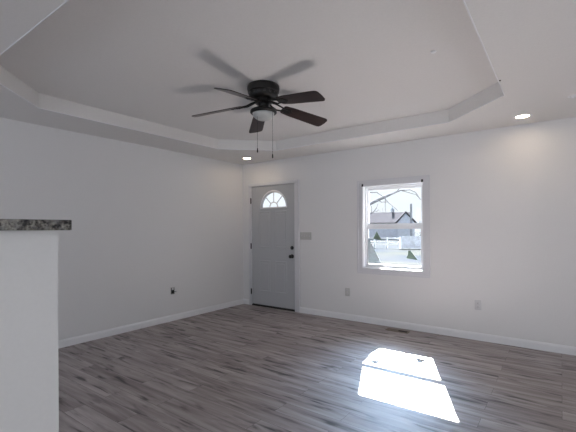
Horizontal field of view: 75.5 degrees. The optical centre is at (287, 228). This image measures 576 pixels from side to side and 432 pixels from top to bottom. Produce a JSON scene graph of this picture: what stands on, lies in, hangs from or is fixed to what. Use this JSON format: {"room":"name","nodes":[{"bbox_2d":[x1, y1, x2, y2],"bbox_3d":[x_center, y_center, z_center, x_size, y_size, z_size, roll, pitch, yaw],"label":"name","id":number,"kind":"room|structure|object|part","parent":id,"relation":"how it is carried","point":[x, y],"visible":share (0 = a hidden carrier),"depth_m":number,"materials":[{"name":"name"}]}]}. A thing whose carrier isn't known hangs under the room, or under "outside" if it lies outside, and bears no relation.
{"room":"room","nodes":[
{"label":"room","id":0,"kind":"room"},
{"bbox_2d":[0,230,58,431],"bbox_3d":[-1.367,0.665,0.321,0.130,1.313,2.096,0,0,36],"label":"wall","id":1,"kind":"structure","parent":0,"point":[29,378],"depth_m":1.06,"materials":[{"name":"paint"}]},
{"bbox_2d":[0,219,71,230],"bbox_3d":[-1.416,-0.007,0.353,0.300,0.031,2.154,0,0,36],"label":"countertop","id":2,"kind":"structure","parent":1,"relation":"on","point":[5,224],"depth_m":1.05,"materials":[{"name":"stone"}]},
{"bbox_2d":[0,117,243,339],"bbox_3d":[-3.215,0.032,3.376,0.170,2.800,7.978,0,0,36],"label":"wall","id":3,"kind":"structure","parent":0,"point":[147,221],"depth_m":4.76,"materials":[{"name":"paint"}]},
{"bbox_2d":[58,299,243,348],"bbox_3d":[-3.087,1.288,3.384,0.014,0.087,7.794,0,0,36],"label":"baseboard","id":4,"kind":"structure","parent":3,"relation":"attached to","point":[131,327],"depth_m":4.92,"materials":[{"name":"paint"}]},
{"bbox_2d":[171,287,176,294],"bbox_3d":[-1.637,0.893,5.339,0.043,0.104,0.082,0,0,36],"label":"wall box","id":5,"kind":"object","parent":3,"relation":"attached to","point":[173,291],"visible":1,"depth_m":5.34,"materials":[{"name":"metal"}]},
{"bbox_2d":[0,0,575,164],"bbox_3d":[-0.239,-1.253,1.292,7.104,0.264,7.808,0,0,36],"label":"ceiling","id":6,"kind":"structure","parent":0,"point":[131,71],"depth_m":2.87,"materials":[{"name":"paint"}]},
{"bbox_2d":[192,80,326,157],"bbox_3d":[-0.208,-0.939,3.267,1.241,0.652,1.255,0,0,36],"label":"ceiling fan","id":7,"kind":"object","parent":6,"relation":"hanging from","point":[264,93],"visible":1,"depth_m":3.23,"materials":[{"name":"brown metal"}]},
{"bbox_3d":[-0.637,-1.051,3.349,0.464,0.006,0.150,-9,13,7],"label":"blade","id":8,"kind":"part","parent":7,"relation":"part of","materials":[{"name":"brown wood"}]},
{"bbox_3d":[-0.394,-1.053,2.917,0.150,0.006,0.464,15,14,22],"label":"blade","id":9,"kind":"part","parent":7,"relation":"part of","materials":[{"name":"brown wood"}]},
{"bbox_3d":[-0.301,-1.053,3.715,0.150,0.006,0.464,-15,-5,-13],"label":"blade","id":10,"kind":"part","parent":7,"relation":"part of","materials":[{"name":"brown wood"}]},
{"bbox_3d":[-0.218,-0.992,3.300,0.193,0.070,0.193,0,0,36],"label":"lamp shade","id":11,"kind":"part","parent":7,"relation":"part of","materials":[{"name":"white glass"}]},
{"bbox_3d":[-0.135,-0.840,3.245,0.004,0.386,0.004,0,0,0],"label":"pull chain","id":12,"kind":"part","parent":7,"relation":"part of","materials":[{"name":"brown metal"}]},
{"bbox_3d":[0.092,-1.055,3.014,0.464,0.006,0.150,11,-6,42],"label":"blade","id":13,"kind":"part","parent":7,"relation":"part of","materials":[{"name":"brown wood"}]},
{"bbox_3d":[0.150,-1.056,3.507,0.464,0.006,0.150,9,-19,-29],"label":"blade","id":14,"kind":"part","parent":7,"relation":"part of","materials":[{"name":"brown wood"}]},
{"bbox_2d":[513,113,532,118],"bbox_3d":[2.374,-1.136,3.767,0.172,0.007,0.172,0,0,36],"label":"recessed light","id":15,"kind":"object","parent":6,"relation":"in","point":[520,116],"visible":1,"depth_m":3.77,"materials":[{"name":"paint"}]},
{"bbox_2d":[58,304,575,431],"bbox_3d":[-0.225,1.365,1.292,7.104,0.100,7.808,0,0,36],"label":"floor","id":16,"kind":"structure","parent":0,"point":[243,367],"depth_m":3.23,"materials":[{"name":"grey wood"}]},
{"bbox_2d":[385,328,409,333],"bbox_3d":[1.399,1.304,4.753,0.290,0.005,0.100,0,0,36],"label":"floor vent","id":17,"kind":"object","parent":16,"relation":"in","point":[388,329],"visible":1,"depth_m":4.75,"materials":[{"name":"metal"}]},
{"bbox_2d":[373,232,381,240],"bbox_3d":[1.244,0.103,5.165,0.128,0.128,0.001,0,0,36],"label":"tree","id":18,"kind":"object","parent":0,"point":[376,236],"visible":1,"depth_m":5.17,"materials":[{"name":"green plant"}]},
{"bbox_2d":[243,117,575,346],"bbox_3d":[2.128,0.002,4.508,7.444,2.800,0.170,0,0,36],"label":"wall","id":19,"kind":"structure","parent":0,"point":[503,200],"depth_m":4.41,"materials":[{"name":"paint"}]},
{"bbox_2d":[250,184,294,309],"bbox_3d":[-0.267,0.292,6.152,0.920,2.010,0.115,0,0,36],"label":"door","id":20,"kind":"structure","parent":19,"relation":"in","point":[272,246],"depth_m":6.16,"materials":[{"name":"paint"}]},
{"bbox_3d":[-0.393,0.014,6.259,0.242,0.607,0.010,0,0,36],"label":"embossed panel","id":21,"kind":"part","parent":20,"relation":"part of","materials":[{"name":"paint"}]},
{"bbox_3d":[-0.388,0.798,6.259,0.242,0.525,0.010,0,0,36],"label":"embossed panel","id":22,"kind":"part","parent":20,"relation":"part of","materials":[{"name":"paint"}]},
{"bbox_3d":[-0.242,-0.487,6.152,0.572,0.304,0.032,0,0,36],"label":"light frame","id":23,"kind":"part","parent":20,"relation":"part of","materials":[{"name":"glass"}]},
{"bbox_3d":[-0.114,0.796,6.058,0.242,0.525,0.010,0,0,36],"label":"embossed panel","id":24,"kind":"part","parent":20,"relation":"part of","materials":[{"name":"paint"}]},
{"bbox_3d":[-0.118,0.012,6.058,0.242,0.607,0.010,0,0,36],"label":"embossed panel","id":25,"kind":"part","parent":20,"relation":"part of","materials":[{"name":"paint"}]},
{"bbox_2d":[252,304,294,311],"bbox_3d":[-0.202,1.306,6.221,0.924,0.018,0.174,0,0,36],"label":"threshold","id":26,"kind":"object","parent":19,"relation":"attached to","point":[252,304],"depth_m":6.13,"materials":[{"name":"brown metal"}]},
{"bbox_2d":[248,179,299,311],"bbox_3d":[-0.200,0.273,6.205,1.059,2.085,0.191,0,0,36],"label":"trim","id":27,"kind":"structure","parent":19,"relation":"attached to","point":[295,182],"depth_m":5.86,"materials":[{"name":"paint"}]},
{"bbox_2d":[300,232,311,239],"bbox_3d":[0.282,0.114,5.746,0.204,0.109,0.019,0,0,36],"label":"switch plate","id":28,"kind":"object","parent":19,"relation":"attached to","point":[303,235],"visible":1,"depth_m":5.74,"materials":[{"name":"grey plastic"}]},
{"bbox_2d":[345,288,349,295],"bbox_3d":[0.852,0.909,5.337,0.072,0.116,0.010,0,0,36],"label":"wall outlet","id":29,"kind":"object","parent":19,"relation":"attached to","point":[347,290],"visible":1,"depth_m":5.33,"materials":[{"name":"grey plastic"}]},
{"bbox_2d":[362,182,422,270],"bbox_3d":[1.427,-0.024,5.021,0.836,1.144,0.172,0,0,36],"label":"window","id":30,"kind":"structure","parent":19,"relation":"in","point":[365,189],"depth_m":5.09,"materials":[{"name":"plastic"}]},
{"bbox_2d":[368,238,380,263],"bbox_3d":[1.210,0.304,5.190,0.194,0.373,0.001,0,0,36],"label":"film","id":31,"kind":"object","parent":30,"relation":"attached to","point":[373,258],"visible":1,"depth_m":5.21,"materials":[{"name":"grey plastic"}]},
{"bbox_3d":[1.436,0.243,5.031,0.782,0.564,0.025,0,0,36],"label":"sash","id":32,"kind":"part","parent":30,"relation":"part of","materials":[{"name":"glass"}]},
{"bbox_3d":[1.453,-0.286,5.057,0.782,0.560,0.025,0,0,36],"label":"sash","id":33,"kind":"part","parent":30,"relation":"part of","materials":[{"name":"glass"}]},
{"bbox_2d":[407,251,416,259],"bbox_3d":[1.630,0.352,4.882,0.157,0.126,0.001,0,0,36],"label":"window sticker","id":34,"kind":"object","parent":30,"relation":"attached to","point":[410,254],"visible":1,"depth_m":4.89,"materials":[{"name":"green plastic"}]},
{"bbox_2d":[357,175,430,277],"bbox_3d":[1.375,-0.024,4.943,0.992,1.292,0.019,0,0,36],"label":"trim","id":35,"kind":"structure","parent":19,"relation":"attached to","point":[426,273],"depth_m":4.86,"materials":[{"name":"paint"}]},
{"bbox_2d":[244,299,575,355],"bbox_3d":[2.081,1.259,4.434,7.104,0.087,0.014,0,0,36],"label":"baseboard","id":36,"kind":"structure","parent":19,"relation":"attached to","point":[563,349],"depth_m":4.51,"materials":[{"name":"paint"}]},
{"bbox_2d":[475,300,480,309],"bbox_3d":[2.215,0.890,4.337,0.072,0.116,0.010,0,0,36],"label":"wall outlet","id":37,"kind":"object","parent":19,"relation":"attached to","point":[477,302],"visible":1,"depth_m":4.33,"materials":[{"name":"plastic"}]},
{"label":"outside","id":38,"kind":"structure","parent":0,"visible":0},
{"bbox_2d":[369,232,420,265],"bbox_3d":[8.517,1.867,96.084,220.000,0.300,155.022,0,0,36],"label":"ground","id":39,"kind":"structure","parent":38,"point":[392,255],"depth_m":25.75,"materials":[{"name":"white snow"}]},
{"bbox_2d":[369,237,400,248],"bbox_3d":[8.150,1.219,32.750,3.726,1.000,0.100,0,0,42],"label":"rail fence","id":40,"kind":"object","parent":39,"relation":"on","point":[386,238],"visible":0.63,"depth_m":32.31,"materials":[{"name":"white wood"}]},
{"bbox_2d":[369,209,416,239],"bbox_3d":[15.968,-0.725,59.601,8.400,4.800,6.750,0,0,14],"label":"house","id":41,"kind":"structure","parent":39,"relation":"on","point":[379,217],"depth_m":57.71,"materials":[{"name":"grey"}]},
{"bbox_2d":[369,189,420,214],"bbox_3d":[2.612,-2.168,15.110,1.584,7.852,5.359,0,0,-44],"label":"bare tree","id":42,"kind":"object","parent":39,"relation":"on","point":[398,190],"visible":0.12,"depth_m":14.50,"materials":[{"name":"grey plant"}]},
{"bbox_2d":[401,236,420,248],"bbox_3d":[11.046,1.132,30.981,3.249,1.040,0.062,0,0,0],"label":"fence","id":43,"kind":"object","parent":39,"relation":"on","point":[410,242],"visible":0.52,"depth_m":30.99,"materials":[{"name":"white"}]},
{"bbox_3d":[11.045,1.057,30.969,3.249,0.690,0.038,0,0,0],"label":"rail","id":44,"kind":"part","parent":43,"relation":"part of","materials":[{"name":"white"}]},
{"bbox_2d":[410,204,412,236],"bbox_3d":[15.227,-0.696,46.000,0.320,4.750,0.320,0,0,36],"label":"utility pole","id":45,"kind":"object","parent":39,"relation":"on","point":[411,234],"visible":0.55,"depth_m":45.92,"materials":[{"name":"grey wood"}]}
]}

